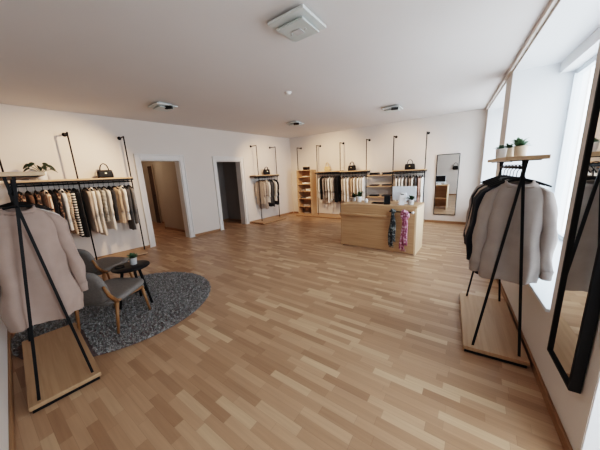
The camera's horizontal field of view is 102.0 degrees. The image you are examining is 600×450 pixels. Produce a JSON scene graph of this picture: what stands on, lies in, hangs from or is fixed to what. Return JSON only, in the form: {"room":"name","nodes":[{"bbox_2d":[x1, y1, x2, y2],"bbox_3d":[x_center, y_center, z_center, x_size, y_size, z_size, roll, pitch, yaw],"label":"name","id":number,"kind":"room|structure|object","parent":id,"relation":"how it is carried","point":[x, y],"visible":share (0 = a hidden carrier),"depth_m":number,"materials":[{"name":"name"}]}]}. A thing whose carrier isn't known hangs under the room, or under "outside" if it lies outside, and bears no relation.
{"room":"clothing store","nodes":[
{"label":"clothing store","id":0,"kind":"room"},
{"bbox_2d":[0,318,8,449],"bbox_3d":[-2.322,-0.073,1.443,7.950,2.763,0.250,7,16,39],"label":"wall","id":1,"kind":"structure","parent":0,"point":[4,433],"depth_m":1.66,"materials":[{"name":"white paint"}]},
{"bbox_2d":[7,329,15,449],"bbox_3d":[-2.146,1.224,1.801,6.620,0.062,0.016,7,16,39],"label":"baseboard","id":2,"kind":"structure","parent":1,"relation":"attached to","point":[11,420],"depth_m":1.69,"materials":[{"name":"brown wood"}]},
{"bbox_2d":[0,104,293,257],"bbox_3d":[-2.843,-1.076,6.269,0.220,2.763,7.901,7,15,38],"label":"wall","id":3,"kind":"structure","parent":0,"point":[27,134],"depth_m":5.07,"materials":[{"name":"white paint"}]},
{"bbox_2d":[133,154,194,246],"bbox_3d":[-3.228,-0.611,5.826,0.259,2.075,1.075,7,15,38],"label":"door frame","id":4,"kind":"structure","parent":3,"relation":"in","point":[179,160],"depth_m":5.75,"materials":[{"name":"white wood"}]},
{"bbox_2d":[97,212,293,257],"bbox_3d":[-2.636,0.239,6.538,0.016,0.062,7.660,7,15,38],"label":"baseboard","id":5,"kind":"structure","parent":3,"relation":"attached to","point":[216,230],"depth_m":6.58,"materials":[{"name":"brown wood"}]},
{"bbox_2d":[212,156,249,230],"bbox_3d":[-2.083,-0.961,7.227,0.259,2.065,1.055,7,15,38],"label":"door frame","id":6,"kind":"structure","parent":3,"relation":"in","point":[240,169],"depth_m":7.36,"materials":[{"name":"white wood"}]},
{"bbox_2d":[141,161,163,221],"bbox_3d":[-4.905,-1.430,8.401,2.150,2.763,0.150,6,15,35],"label":"door frame","id":7,"kind":"structure","parent":0,"point":[144,163],"depth_m":8.65,"materials":[{"name":"paint"}]},
{"bbox_2d":[146,164,161,222],"bbox_3d":[-5.114,-1.070,8.495,0.400,2.040,0.080,6,15,35],"label":"door","id":8,"kind":"structure","parent":7,"relation":"attached to","point":[150,171],"depth_m":8.48,"materials":[{"name":"paint"}]},
{"bbox_2d":[154,162,184,229],"bbox_3d":[-3.573,-1.190,6.971,1.700,2.763,0.180,6,15,35],"label":"wall","id":9,"kind":"structure","parent":0,"point":[165,171],"depth_m":7.11,"materials":[{"name":"paint"}]},
{"bbox_2d":[216,162,228,218],"bbox_3d":[-2.891,-1.451,8.038,0.150,2.763,2.400,6,15,35],"label":"door","id":10,"kind":"structure","parent":0,"point":[219,164],"depth_m":8.30,"materials":[{"name":"paint"}]},
{"bbox_2d":[223,162,240,219],"bbox_3d":[-2.163,-1.502,8.108,0.950,2.763,0.130,6,15,35],"label":"wall","id":11,"kind":"structure","parent":0,"point":[229,168],"depth_m":8.21,"materials":[{"name":"paint"}]},
{"bbox_2d":[0,0,550,137],"bbox_3d":[-2.291,-2.428,5.563,12.500,0.120,8.350,6,15,35],"label":"ceiling","id":12,"kind":"structure","parent":0,"point":[222,65],"depth_m":2.70,"materials":[{"name":"paint"}]},
{"bbox_2d":[148,102,177,111],"bbox_3d":[-2.325,-2.010,4.136,0.385,0.100,0.340,6,15,35],"label":"ceiling light","id":13,"kind":"object","parent":12,"relation":"attached to","point":[160,106],"visible":1,"depth_m":4.07,"materials":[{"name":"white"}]},
{"bbox_2d":[286,121,304,126],"bbox_3d":[-0.114,-2.538,6.106,0.355,0.100,0.340,6,15,35],"label":"ceiling light","id":14,"kind":"object","parent":12,"relation":"attached to","point":[293,123],"visible":1,"depth_m":6.04,"materials":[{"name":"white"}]},
{"bbox_2d":[267,4,325,42],"bbox_3d":[-0.021,-1.685,2.054,0.360,0.088,0.360,6,15,35],"label":"ceiling light","id":15,"kind":"object","parent":12,"relation":"attached to","point":[299,23],"visible":1,"depth_m":2.00,"materials":[{"name":"white plastic"}]},
{"bbox_2d":[382,105,402,112],"bbox_3d":[1.930,-2.416,5.066,0.340,0.100,0.364,6,15,35],"label":"ceiling light","id":16,"kind":"object","parent":12,"relation":"attached to","point":[394,108],"visible":1,"depth_m":5.00,"materials":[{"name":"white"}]},
{"bbox_2d":[11,213,563,449],"bbox_3d":[-2.031,0.391,6.076,12.800,0.100,8.350,6,15,35],"label":"floor","id":17,"kind":"structure","parent":0,"point":[301,338],"depth_m":1.93,"materials":[{"name":"brown wood"}]},
{"bbox_2d":[0,171,100,413],"bbox_3d":[-2.133,0.410,1.946,1.100,1.591,0.384,7,16,39],"label":"clothing rack","id":18,"kind":"object","parent":17,"relation":"on","point":[58,363],"visible":0.99,"depth_m":1.85,"materials":[{"name":"brown wood"}]},
{"bbox_2d":[0,171,44,179],"bbox_3d":[-2.161,-0.357,1.794,1.100,0.026,0.310,7,16,39],"label":"shelf","id":19,"kind":"object","parent":18,"relation":"attached to","point":[31,174],"depth_m":1.51,"materials":[{"name":"brown wood"}]},
{"bbox_2d":[0,190,53,210],"bbox_3d":[-1.876,-0.149,1.603,0.032,0.160,0.330,7,16,39],"label":"clothes hanger","id":20,"kind":"object","parent":18,"relation":"hanging from","point":[13,205],"visible":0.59,"depth_m":1.62,"materials":[{"name":"black"}]},
{"bbox_2d":[0,205,87,332],"bbox_3d":[-1.849,0.277,1.692,0.241,0.826,0.512,7,16,39],"label":"sweater","id":21,"kind":"object","parent":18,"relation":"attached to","point":[50,231],"visible":0.88,"depth_m":1.66,"materials":[{"name":"fabric"}]},
{"bbox_2d":[0,132,147,259],"bbox_3d":[-3.949,-0.434,4.377,0.500,2.402,1.764,7,15,38],"label":"clothing rack","id":22,"kind":"object","parent":17,"relation":"on","point":[29,183],"visible":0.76,"depth_m":4.43,"materials":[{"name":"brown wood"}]},
{"bbox_2d":[23,162,57,179],"bbox_3d":[-4.291,-0.885,4.001,0.372,0.288,0.261,-7,13,-21],"label":"potted plant","id":23,"kind":"object","parent":22,"relation":"on","point":[30,164],"visible":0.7,"depth_m":3.97,"materials":[{"name":"green plant"}]},
{"bbox_2d":[8,179,78,182],"bbox_3d":[-4.285,-0.737,4.065,0.296,0.028,0.830,7,15,38],"label":"shelf","id":24,"kind":"object","parent":22,"relation":"attached to","point":[58,180],"depth_m":4.05,"materials":[{"name":"brown wood"}]},
{"bbox_2d":[97,163,113,177],"bbox_3d":[-3.731,-1.038,4.636,0.110,0.270,0.250,7,15,38],"label":"handbag","id":25,"kind":"object","parent":22,"relation":"on","point":[108,173],"visible":0.96,"depth_m":4.61,"materials":[{"name":"black leather"}]},
{"bbox_2d":[79,177,132,179],"bbox_3d":[-3.766,-0.898,4.699,0.296,0.028,0.840,7,15,38],"label":"shelf","id":26,"kind":"object","parent":22,"relation":"attached to","point":[113,178],"depth_m":4.67,"materials":[{"name":"brown wood"}]},
{"bbox_3d":[-4.157,-0.620,4.109,0.280,0.160,0.032,5,15,34],"label":"clothes hanger","id":27,"kind":"object","parent":22,"relation":"hanging from","visible":0},
{"bbox_2d":[54,190,65,218],"bbox_3d":[-4.139,-0.217,4.194,0.405,0.754,0.068,5,15,34],"label":"blouse","id":28,"kind":"object","parent":27,"relation":"hanging from","point":[61,209],"visible":0.47,"depth_m":4.06,"materials":[{"name":"fabric"}]},
{"label":"clothes hanger","id":29,"kind":"object","parent":22,"relation":"hanging from","visible":0},
{"bbox_2d":[73,189,90,236],"bbox_3d":[-3.985,-0.211,4.396,0.414,0.864,0.114,5,14,31],"label":"coat","id":30,"kind":"object","parent":29,"relation":"hanging from","point":[82,215],"visible":0.52,"depth_m":4.32,"materials":[{"name":"black fabric"}]},
{"label":"clothes hanger","id":31,"kind":"object","parent":22,"relation":"hanging from","visible":0},
{"bbox_2d":[64,190,78,233],"bbox_3d":[-4.064,-0.231,4.289,0.408,0.774,0.073,5,14,33],"label":"blouse","id":32,"kind":"object","parent":31,"relation":"hanging from","point":[75,230],"visible":0.5,"depth_m":4.18,"materials":[{"name":"beige fabric"}]},
{"bbox_3d":[-3.530,-0.815,4.877,0.280,0.160,0.032,7,15,37],"label":"clothes hanger","id":33,"kind":"object","parent":22,"relation":"hanging from","visible":0},
{"bbox_2d":[124,186,136,229],"bbox_3d":[-3.507,-0.344,4.979,0.408,0.894,0.073,7,15,37],"label":"coat","id":34,"kind":"object","parent":33,"relation":"hanging from","point":[132,225],"visible":0.46,"depth_m":4.91,"materials":[{"name":"fabric"}]},
{"bbox_3d":[-3.486,-0.828,4.930,0.280,0.160,0.032,6,15,35],"label":"clothes hanger","id":35,"kind":"object","parent":22,"relation":"hanging from","visible":0},
{"bbox_2d":[128,186,139,223],"bbox_3d":[-3.466,-0.416,5.018,0.413,0.774,0.072,6,15,35],"label":"coat","id":36,"kind":"object","parent":35,"relation":"hanging from","point":[133,198],"visible":0.49,"depth_m":4.91,"materials":[{"name":"grey fabric"}]},
{"bbox_3d":[-3.831,-0.721,4.508,0.280,0.160,0.032,5,14,34],"label":"clothes hanger","id":37,"kind":"object","parent":22,"relation":"hanging from","visible":0},
{"bbox_2d":[93,188,108,235],"bbox_3d":[-3.810,-0.250,4.610,0.416,0.894,0.071,5,14,34],"label":"blouse","id":38,"kind":"object","parent":37,"relation":"hanging from","point":[97,193],"visible":0.58,"depth_m":4.52,"materials":[{"name":"beige fabric"}]},
{"label":"clothes hanger","id":39,"kind":"object","parent":22,"relation":"hanging from","visible":0},
{"bbox_2d":[108,187,119,220],"bbox_3d":[-3.670,-0.411,4.755,0.416,0.654,0.066,5,15,34],"label":"blouse","id":40,"kind":"object","parent":39,"relation":"hanging from","point":[116,213],"visible":0.56,"depth_m":4.65,"materials":[{"name":"grey fabric"}]},
{"label":"clothes hanger","id":41,"kind":"object","parent":22,"relation":"hanging from","visible":0},
{"bbox_2d":[39,190,54,211],"bbox_3d":[-4.228,-0.191,4.090,0.415,0.794,0.085,3,13,24],"label":"shirt","id":42,"kind":"object","parent":41,"relation":"hanging from","point":[46,199],"visible":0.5,"depth_m":3.98,"materials":[{"name":"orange fabric"}]},
{"label":"clothes hanger","id":43,"kind":"object","parent":22,"relation":"hanging from","visible":0},
{"bbox_2d":[58,189,73,229],"bbox_3d":[-4.102,-0.264,4.232,0.413,0.721,0.086,4,14,30],"label":"shirt","id":44,"kind":"object","parent":43,"relation":"hanging from","point":[64,198],"visible":0.44,"depth_m":4.14,"materials":[{"name":"white fabric"}]},
{"bbox_3d":[-3.872,-0.709,4.459,0.280,0.160,0.032,6,15,36],"label":"clothes hanger","id":45,"kind":"object","parent":22,"relation":"hanging from","visible":0},
{"bbox_2d":[87,187,102,232],"bbox_3d":[-3.853,-0.277,4.553,0.417,0.854,0.085,6,15,36],"label":"shirt","id":46,"kind":"object","parent":45,"relation":"hanging from","point":[97,217],"visible":0.58,"depth_m":4.43,"materials":[{"name":"beige fabric"}]},
{"bbox_3d":[-3.788,-0.735,4.561,0.280,0.160,0.032,5,14,32],"label":"clothes hanger","id":47,"kind":"object","parent":22,"relation":"hanging from","visible":0},
{"bbox_2d":[98,188,109,220],"bbox_3d":[-3.774,-0.390,4.635,0.417,0.634,0.066,5,14,32],"label":"shirt","id":48,"kind":"object","parent":47,"relation":"hanging from","point":[102,192],"visible":0.52,"depth_m":4.54,"materials":[{"name":"fabric"}]},
{"label":"clothes hanger","id":49,"kind":"object","parent":22,"relation":"hanging from","visible":0},
{"bbox_2d":[119,185,130,219],"bbox_3d":[-3.558,-0.446,4.895,0.415,0.694,0.085,5,14,32],"label":"shirt","id":50,"kind":"object","parent":49,"relation":"hanging from","point":[123,191],"visible":0.56,"depth_m":4.80,"materials":[{"name":"white fabric"}]},
{"label":"clothes hanger","id":51,"kind":"object","parent":22,"relation":"hanging from","visible":0},
{"bbox_2d":[24,192,34,203],"bbox_3d":[-4.331,-0.142,3.958,0.419,0.784,0.072,5,14,32],"label":"sweater","id":52,"kind":"object","parent":51,"relation":"hanging from","point":[29,198],"visible":0.29,"depth_m":3.82,"materials":[{"name":"brown fabric"}]},
{"label":"clothes hanger","id":53,"kind":"object","parent":22,"relation":"hanging from","visible":0},
{"bbox_2d":[68,189,83,235],"bbox_3d":[-4.025,-0.222,4.337,0.406,0.814,0.070,5,15,34],"label":"sweater","id":54,"kind":"object","parent":53,"relation":"hanging from","point":[74,202],"visible":0.56,"depth_m":4.24,"materials":[{"name":"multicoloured fabric"}]},
{"label":"clothes hanger","id":55,"kind":"object","parent":22,"relation":"hanging from","visible":0},
{"bbox_2d":[102,187,116,229],"bbox_3d":[-3.719,-0.317,4.710,0.415,0.814,0.070,4,14,28],"label":"sweater","id":56,"kind":"object","parent":55,"relation":"hanging from","point":[111,224],"visible":0.52,"depth_m":4.65,"materials":[{"name":"beige fabric"}]},
{"bbox_3d":[-3.639,-0.781,4.744,0.280,0.160,0.032,4,14,29],"label":"clothes hanger","id":57,"kind":"object","parent":22,"relation":"hanging from","visible":0},
{"bbox_2d":[113,187,126,222],"bbox_3d":[-3.616,-0.398,4.826,0.416,0.714,0.124,4,14,29],"label":"sweater","id":58,"kind":"object","parent":57,"relation":"hanging from","point":[122,215],"visible":0.53,"depth_m":4.74,"materials":[{"name":"beige fabric"}]},
{"bbox_3d":[-3.912,-0.696,4.409,0.280,0.160,0.032,5,14,33],"label":"clothes hanger","id":59,"kind":"object","parent":22,"relation":"hanging from","visible":0},
{"bbox_2d":[82,189,98,231],"bbox_3d":[-3.890,-0.274,4.498,0.411,0.794,0.070,5,14,33],"label":"cardigan","id":60,"kind":"object","parent":59,"relation":"hanging from","point":[87,197],"visible":0.88,"depth_m":4.45,"materials":[{"name":"beige fabric"}]},
{"bbox_2d":[11,271,210,359],"bbox_3d":[-2.140,0.976,3.030,1.951,0.033,1.956,6,15,35],"label":"round rug","id":61,"kind":"object","parent":17,"relation":"on","point":[175,295],"visible":0.67,"depth_m":2.74,"materials":[{"name":"grey carpet"}]},
{"bbox_2d":[77,249,132,280],"bbox_3d":[-2.776,0.577,3.359,0.557,0.698,0.624,0,12,13],"label":"lounge chair","id":62,"kind":"object","parent":61,"relation":"on","point":[102,266],"visible":0.59,"depth_m":3.18,"materials":[{"name":"grey fabric"}]},
{"bbox_2d":[75,272,150,333],"bbox_3d":[-2.030,0.713,2.551,0.557,0.698,0.624,-1,12,8],"label":"lounge chair","id":63,"kind":"object","parent":61,"relation":"on","point":[112,291],"visible":0.67,"depth_m":2.40,"materials":[{"name":"grey fabric"}]},
{"bbox_2d":[111,260,152,309],"bbox_3d":[-2.034,0.729,2.982,0.390,0.488,0.397,6,15,35],"label":"side table","id":64,"kind":"object","parent":61,"relation":"on","point":[141,264],"visible":0.76,"depth_m":2.93,"materials":[{"name":"black wood"}]},
{"bbox_2d":[126,253,137,264],"bbox_3d":[-2.047,0.407,2.959,0.128,0.152,0.138,6,15,35],"label":"potted plant","id":65,"kind":"object","parent":64,"relation":"on","point":[132,258],"visible":1,"depth_m":2.94,"materials":[{"name":"green plant"}]},
{"bbox_2d":[250,145,286,224],"bbox_3d":[-1.055,-1.326,7.851,0.580,2.422,1.140,7,15,38],"label":"clothing rack","id":66,"kind":"object","parent":17,"relation":"on","point":[274,218],"visible":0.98,"depth_m":7.84,"materials":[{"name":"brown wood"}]},
{"label":"clothes hanger","id":67,"kind":"object","parent":66,"relation":"hanging from","visible":0},
{"bbox_2d":[260,181,268,208],"bbox_3d":[-1.185,-0.969,7.833,0.413,0.909,0.073,2,13,23],"label":"sweater","id":68,"kind":"object","parent":67,"relation":"hanging from","point":[263,206],"visible":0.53,"depth_m":7.81,"materials":[{"name":"fabric"}]},
{"label":"clothes hanger","id":69,"kind":"object","parent":66,"relation":"hanging from","visible":0},
{"bbox_2d":[255,181,265,203],"bbox_3d":[-1.255,-1.033,7.730,0.416,0.734,0.072,2,13,23],"label":"cardigan","id":70,"kind":"object","parent":69,"relation":"hanging from","point":[262,193],"visible":0.99,"depth_m":7.70,"materials":[{"name":"beige fabric"}]},
{"bbox_2d":[296,139,370,218],"bbox_3d":[0.968,-1.451,8.021,2.568,2.402,0.520,6,15,35],"label":"clothing rack","id":71,"kind":"object","parent":17,"relation":"on","point":[333,216],"visible":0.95,"depth_m":7.97,"materials":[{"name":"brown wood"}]},
{"bbox_2d":[296,170,316,214],"bbox_3d":[0.249,-1.174,8.687,0.580,1.548,0.360,6,15,35],"label":"cabinet","id":72,"kind":"object","parent":71,"relation":"on","point":[312,179],"visible":0.87,"depth_m":8.71,"materials":[{"name":"brown wood"}]},
{"bbox_3d":[1.251,-1.605,7.808,0.032,0.160,0.280,6,15,35],"label":"clothes hanger","id":73,"kind":"object","parent":71,"relation":"hanging from","visible":0},
{"bbox_2d":[336,176,341,201],"bbox_3d":[1.271,-1.172,7.900,0.072,0.814,0.414,6,15,35],"label":"coat","id":74,"kind":"object","parent":73,"relation":"hanging from","point":[338,177],"visible":0.7,"depth_m":7.81,"materials":[{"name":"black fabric"}]},
{"bbox_3d":[0.994,-1.630,7.988,0.032,0.160,0.280,5,14,33],"label":"clothes hanger","id":75,"kind":"object","parent":71,"relation":"hanging from","visible":0},
{"bbox_2d":[327,177,332,202],"bbox_3d":[1.020,-1.179,8.085,0.071,0.854,0.413,5,14,33],"label":"shirt","id":76,"kind":"object","parent":75,"relation":"hanging from","point":[329,178],"visible":0.57,"depth_m":7.98,"materials":[{"name":"white fabric"}]},
{"label":"clothes hanger","id":77,"kind":"object","parent":71,"relation":"hanging from","visible":0},
{"bbox_2d":[346,177,351,201],"bbox_3d":[1.562,-1.128,7.699,0.072,0.793,0.410,5,14,33],"label":"shirt","id":78,"kind":"object","parent":77,"relation":"hanging from","point":[348,186],"visible":0.75,"depth_m":7.62,"materials":[{"name":"white fabric"}]},
{"bbox_3d":[1.714,-1.534,7.491,0.032,0.160,0.280,5,14,33],"label":"clothes hanger","id":79,"kind":"object","parent":71,"relation":"hanging from","visible":0},
{"bbox_2d":[353,176,356,198],"bbox_3d":[1.732,-1.150,7.570,0.071,0.714,0.412,5,14,33],"label":"blouse","id":80,"kind":"object","parent":79,"relation":"hanging from","point":[355,178],"visible":0.65,"depth_m":7.44,"materials":[{"name":"beige fabric"}]},
{"label":"clothes hanger","id":81,"kind":"object","parent":71,"relation":"hanging from","visible":0},
{"bbox_2d":[361,176,366,200],"bbox_3d":[1.965,-1.079,7.426,0.072,0.814,0.414,6,15,35],"label":"blouse","id":82,"kind":"object","parent":81,"relation":"hanging from","point":[364,185],"visible":0.74,"depth_m":7.35,"materials":[{"name":"white fabric"}]},
{"label":"clothes hanger","id":83,"kind":"object","parent":71,"relation":"hanging from","visible":0},
{"bbox_2d":[322,177,327,199],"bbox_3d":[0.852,-1.235,8.193,0.071,0.774,0.417,5,14,32],"label":"sweater","id":84,"kind":"object","parent":83,"relation":"hanging from","point":[323,179],"visible":0.56,"depth_m":8.08,"materials":[{"name":"beige fabric"}]},
{"bbox_3d":[1.461,-1.559,7.668,0.032,0.160,0.280,6,15,35],"label":"clothes hanger","id":85,"kind":"object","parent":71,"relation":"hanging from","visible":0},
{"bbox_2d":[343,177,346,200],"bbox_3d":[1.481,-1.147,7.759,0.073,0.774,0.416,6,15,35],"label":"sweater","id":86,"kind":"object","parent":85,"relation":"hanging from","point":[345,178],"visible":0.53,"depth_m":7.64,"materials":[{"name":"beige fabric"}]},
{"bbox_2d":[339,200,423,255],"bbox_3d":[1.563,0.002,4.765,1.425,0.862,0.680,6,15,36],"label":"counter","id":87,"kind":"object","parent":17,"relation":"on","point":[363,224],"depth_m":4.54,"materials":[{"name":"brown wood"}]},
{"bbox_2d":[341,200,423,208],"bbox_3d":[1.570,-0.410,4.714,1.425,0.035,0.590,6,15,36],"label":"countertop","id":88,"kind":"structure","parent":87,"relation":"on","point":[393,204],"depth_m":4.53,"materials":[{"name":"brown wood"}]},
{"bbox_2d":[388,209,395,247],"bbox_3d":[1.640,0.060,4.313,0.098,0.710,0.125,-6,13,-17],"label":"scarf","id":89,"kind":"object","parent":87,"relation":"hanging from","point":[392,227],"visible":1,"depth_m":4.29,"materials":[{"name":"grey fabric"}]},
{"bbox_2d":[392,186,416,203],"bbox_3d":[1.921,-0.558,4.483,0.410,0.315,0.150,5,14,33],"label":"computer monitor","id":90,"kind":"object","parent":87,"relation":"on","point":[397,191],"visible":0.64,"depth_m":4.46,"materials":[{"name":"silver metal"}]},
{"bbox_2d":[399,210,409,251],"bbox_3d":[1.793,0.102,4.187,0.161,0.746,0.095,6,15,36],"label":"scarf","id":91,"kind":"object","parent":87,"relation":"hanging from","point":[404,215],"visible":1,"depth_m":4.17,"materials":[{"name":"pink fabric"}]},
{"bbox_2d":[392,131,429,222],"bbox_3d":[2.947,-1.252,6.634,0.880,2.402,0.520,6,15,35],"label":"clothing rack","id":92,"kind":"object","parent":17,"relation":"on","point":[424,169],"visible":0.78,"depth_m":6.52,"materials":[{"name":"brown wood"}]},
{"bbox_2d":[392,169,426,170],"bbox_3d":[3.004,-1.507,6.665,0.825,0.028,0.296,6,15,35],"label":"shelf","id":93,"kind":"object","parent":92,"relation":"attached to","point":[392,169],"depth_m":6.49,"materials":[{"name":"brown wood"}]},
{"bbox_2d":[405,159,414,169],"bbox_3d":[2.989,-1.645,6.601,0.260,0.269,0.120,5,14,33],"label":"handbag","id":94,"kind":"object","parent":92,"relation":"on","point":[407,166],"visible":0.98,"depth_m":6.57,"materials":[{"name":"black leather"}]},
{"bbox_3d":[3.242,-1.336,6.431,0.032,0.160,0.280,5,14,33],"label":"clothes hanger","id":95,"kind":"object","parent":92,"relation":"hanging from","visible":0},
{"bbox_2d":[419,177,423,201],"bbox_3d":[3.266,-0.880,6.531,0.071,0.864,0.413,5,14,33],"label":"blouse","id":96,"kind":"object","parent":95,"relation":"hanging from","point":[422,178],"visible":0.78,"depth_m":6.40,"materials":[{"name":"white fabric"}]},
{"bbox_2d":[459,154,550,367],"bbox_3d":[1.733,0.205,2.146,0.410,1.541,0.990,5,14,31],"label":"clothing rack","id":97,"kind":"object","parent":17,"relation":"on","point":[489,330],"visible":0.98,"depth_m":1.99,"materials":[{"name":"brown wood"}]},
{"bbox_2d":[464,185,484,243],"bbox_3d":[1.815,0.001,2.203,0.537,0.834,0.121,3,13,25],"label":"coat","id":98,"kind":"object","parent":97,"relation":"attached to","point":[478,188],"visible":0.09,"depth_m":2.24,"materials":[{"name":"black fabric"}]},
{"bbox_2d":[463,184,483,235],"bbox_3d":[1.884,-0.066,2.306,0.545,0.754,0.131,3,13,25],"label":"sweater","id":99,"kind":"object","parent":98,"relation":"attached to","point":[468,210],"visible":0.03,"depth_m":2.37,"materials":[{"name":"fabric"}]},
{"bbox_2d":[465,186,486,244],"bbox_3d":[1.747,-0.012,2.084,0.545,0.754,0.118,3,13,25],"label":"cardigan","id":100,"kind":"object","parent":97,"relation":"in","point":[483,186],"visible":0.04,"depth_m":2.17,"materials":[{"name":"beige fabric"}]},
{"bbox_2d":[465,177,525,243],"bbox_3d":[1.683,0.003,1.984,0.549,0.774,0.125,3,14,27],"label":"jacket","id":101,"kind":"object","parent":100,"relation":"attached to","point":[499,179],"visible":0.07,"depth_m":2.04,"materials":[{"name":"grey fabric"}]},
{"bbox_2d":[466,185,499,273],"bbox_3d":[1.620,0.047,1.884,0.544,0.774,0.129,3,13,26],"label":"cardigan","id":102,"kind":"object","parent":97,"relation":"hanging from","point":[479,198],"visible":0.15,"depth_m":1.95,"materials":[{"name":"black fabric"}]},
{"bbox_2d":[494,145,508,158],"bbox_3d":[1.642,-0.600,1.986,0.107,0.106,0.087,-5,12,-12],"label":"potted plant","id":103,"kind":"object","parent":97,"relation":"on","point":[501,151],"visible":0.98,"depth_m":1.96,"materials":[{"name":"green plant"}]},
{"bbox_2d":[505,143,513,156],"bbox_3d":[1.716,-0.615,2.000,0.090,0.122,0.087,-4,12,-4],"label":"potted plant","id":104,"kind":"object","parent":97,"relation":"on","point":[510,151],"visible":0.8,"depth_m":1.97,"materials":[{"name":"green plant"}]},
{"bbox_2d":[469,179,557,284],"bbox_3d":[1.558,0.049,1.780,0.490,0.751,0.193,5,14,31],"label":"sweater","id":105,"kind":"object","parent":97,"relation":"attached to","point":[540,204],"visible":0.95,"depth_m":1.73,"materials":[{"name":"beige fabric"}]},
{"bbox_2d":[487,165,544,186],"bbox_3d":[1.602,-0.366,1.799,0.330,0.160,0.032,3,13,26],"label":"clothes hanger","id":106,"kind":"object","parent":97,"relation":"hanging from","point":[515,165],"visible":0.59,"depth_m":1.82,"materials":[{"name":"black plastic"}]},
{"bbox_2d":[510,137,528,155],"bbox_3d":[1.706,-0.605,1.883,0.148,0.152,0.132,6,15,35],"label":"potted plant","id":107,"kind":"object","parent":97,"relation":"on","point":[520,149],"visible":0.98,"depth_m":1.86,"materials":[{"name":"green plant"}]},
{"bbox_2d":[488,154,550,162],"bbox_3d":[1.721,-0.533,1.974,0.215,0.026,0.990,5,14,31],"label":"shelf","id":108,"kind":"object","parent":97,"relation":"attached to","point":[525,159],"depth_m":1.59,"materials":[{"name":"brown wood"}]},
{"bbox_2d":[489,164,551,187],"bbox_3d":[1.538,-0.341,1.695,0.330,0.160,0.032,5,14,31],"label":"clothes hanger","id":109,"kind":"object","parent":97,"relation":"hanging from","point":[514,179],"visible":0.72,"depth_m":1.69,"materials":[{"name":"black plastic"}]},
{"bbox_2d":[290,108,486,221],"bbox_3d":[1.989,-1.622,7.722,7.350,2.763,0.250,6,15,35],"label":"wall","id":110,"kind":"structure","parent":0,"point":[463,133],"depth_m":6.79,"materials":[{"name":"white paint"}]},
{"bbox_2d":[294,211,465,223],"bbox_3d":[2.103,-0.264,7.809,5.720,0.062,0.016,6,15,35],"label":"baseboard","id":111,"kind":"structure","parent":110,"relation":"attached to","point":[436,221],"depth_m":6.59,"materials":[{"name":"brown wood"}]},
{"bbox_2d":[366,174,394,197],"bbox_3d":[2.382,-0.992,7.229,0.720,0.990,0.321,6,15,35],"label":"display shelves","id":112,"kind":"object","parent":110,"relation":"attached to","point":[389,174],"visible":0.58,"depth_m":7.11,"materials":[{"name":"brown wood"}]},
{"bbox_2d":[433,153,460,214],"bbox_3d":[3.828,-1.043,6.356,0.510,1.575,0.029,6,15,35],"label":"wall mirror","id":113,"kind":"object","parent":110,"relation":"attached to","point":[447,167],"visible":1,"depth_m":6.34,"materials":[{"name":"black mirror"}]},
{"bbox_2d":[480,0,599,449],"bbox_3d":[2.669,-0.525,2.420,0.740,2.763,8.088,5,14,31],"label":"wall","id":114,"kind":"structure","parent":0,"point":[573,409],"depth_m":1.51,"materials":[{"name":"white paint"}]},
{"bbox_2d":[481,84,505,183],"bbox_3d":[4.033,-1.288,4.611,0.750,2.190,2.185,5,14,31],"label":"window","id":115,"kind":"structure","parent":114,"relation":"in","point":[495,112],"depth_m":5.52,"materials":[{"name":"paint"}]},
{"bbox_2d":[486,0,557,109],"bbox_3d":[2.343,-1.906,2.449,0.034,0.044,7.556,5,14,31],"label":"trim","id":116,"kind":"structure","parent":114,"relation":"attached to","point":[552,3],"depth_m":2.54,"materials":[{"name":"white paint"}]},
{"bbox_2d":[496,279,572,449],"bbox_3d":[2.898,0.578,3.679,0.016,0.062,5.963,5,14,31],"label":"baseboard","id":117,"kind":"structure","parent":114,"relation":"attached to","point":[555,418],"depth_m":1.59,"materials":[{"name":"brown wood"}]},
{"bbox_2d":[502,0,599,312],"bbox_3d":[2.573,-0.716,2.265,0.750,2.190,2.536,5,14,31],"label":"window","id":118,"kind":"structure","parent":114,"relation":"in","point":[549,83],"depth_m":3.09,"materials":[{"name":"paint"}]},
{"bbox_2d":[547,70,599,393],"bbox_3d":[1.411,-0.041,1.163,0.050,1.720,0.330,5,14,31],"label":"wall mirror","id":119,"kind":"object","parent":114,"relation":"attached to","point":[577,305],"visible":1,"depth_m":1.21,"materials":[{"name":"black mirror"}]},
{"bbox_2d":[582,378,599,449],"bbox_3d":[1.302,0.031,0.230,0.726,2.680,1.203,5,14,31],"label":"window","id":120,"kind":"structure","parent":114,"relation":"in","point":[592,436],"depth_m":1.13,"materials":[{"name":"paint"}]},
{"bbox_3d":[-4.297,-0.577,3.938,0.280,0.160,0.032,7,15,37],"label":"clothes hanger","id":121,"kind":"object","parent":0,"visible":0},
{"bbox_2d":[33,191,42,204],"bbox_3d":[-4.280,-0.203,4.018,0.414,0.694,0.068,7,15,37],"label":"blouse","id":122,"kind":"object","parent":121,"relation":"hanging from","point":[37,198],"visible":0.4,"depth_m":3.87,"materials":[{"name":"fabric"}]},
{"label":"clothes hanger","id":123,"kind":"object","parent":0,"visible":0},
{"bbox_2d":[48,191,59,214],"bbox_3d":[-4.176,-0.224,4.142,0.418,0.716,0.072,4,14,30],"label":"blouse","id":124,"kind":"object","parent":123,"relation":"hanging from","point":[53,195],"visible":0.31,"depth_m":4.01,"materials":[{"name":"black fabric"}]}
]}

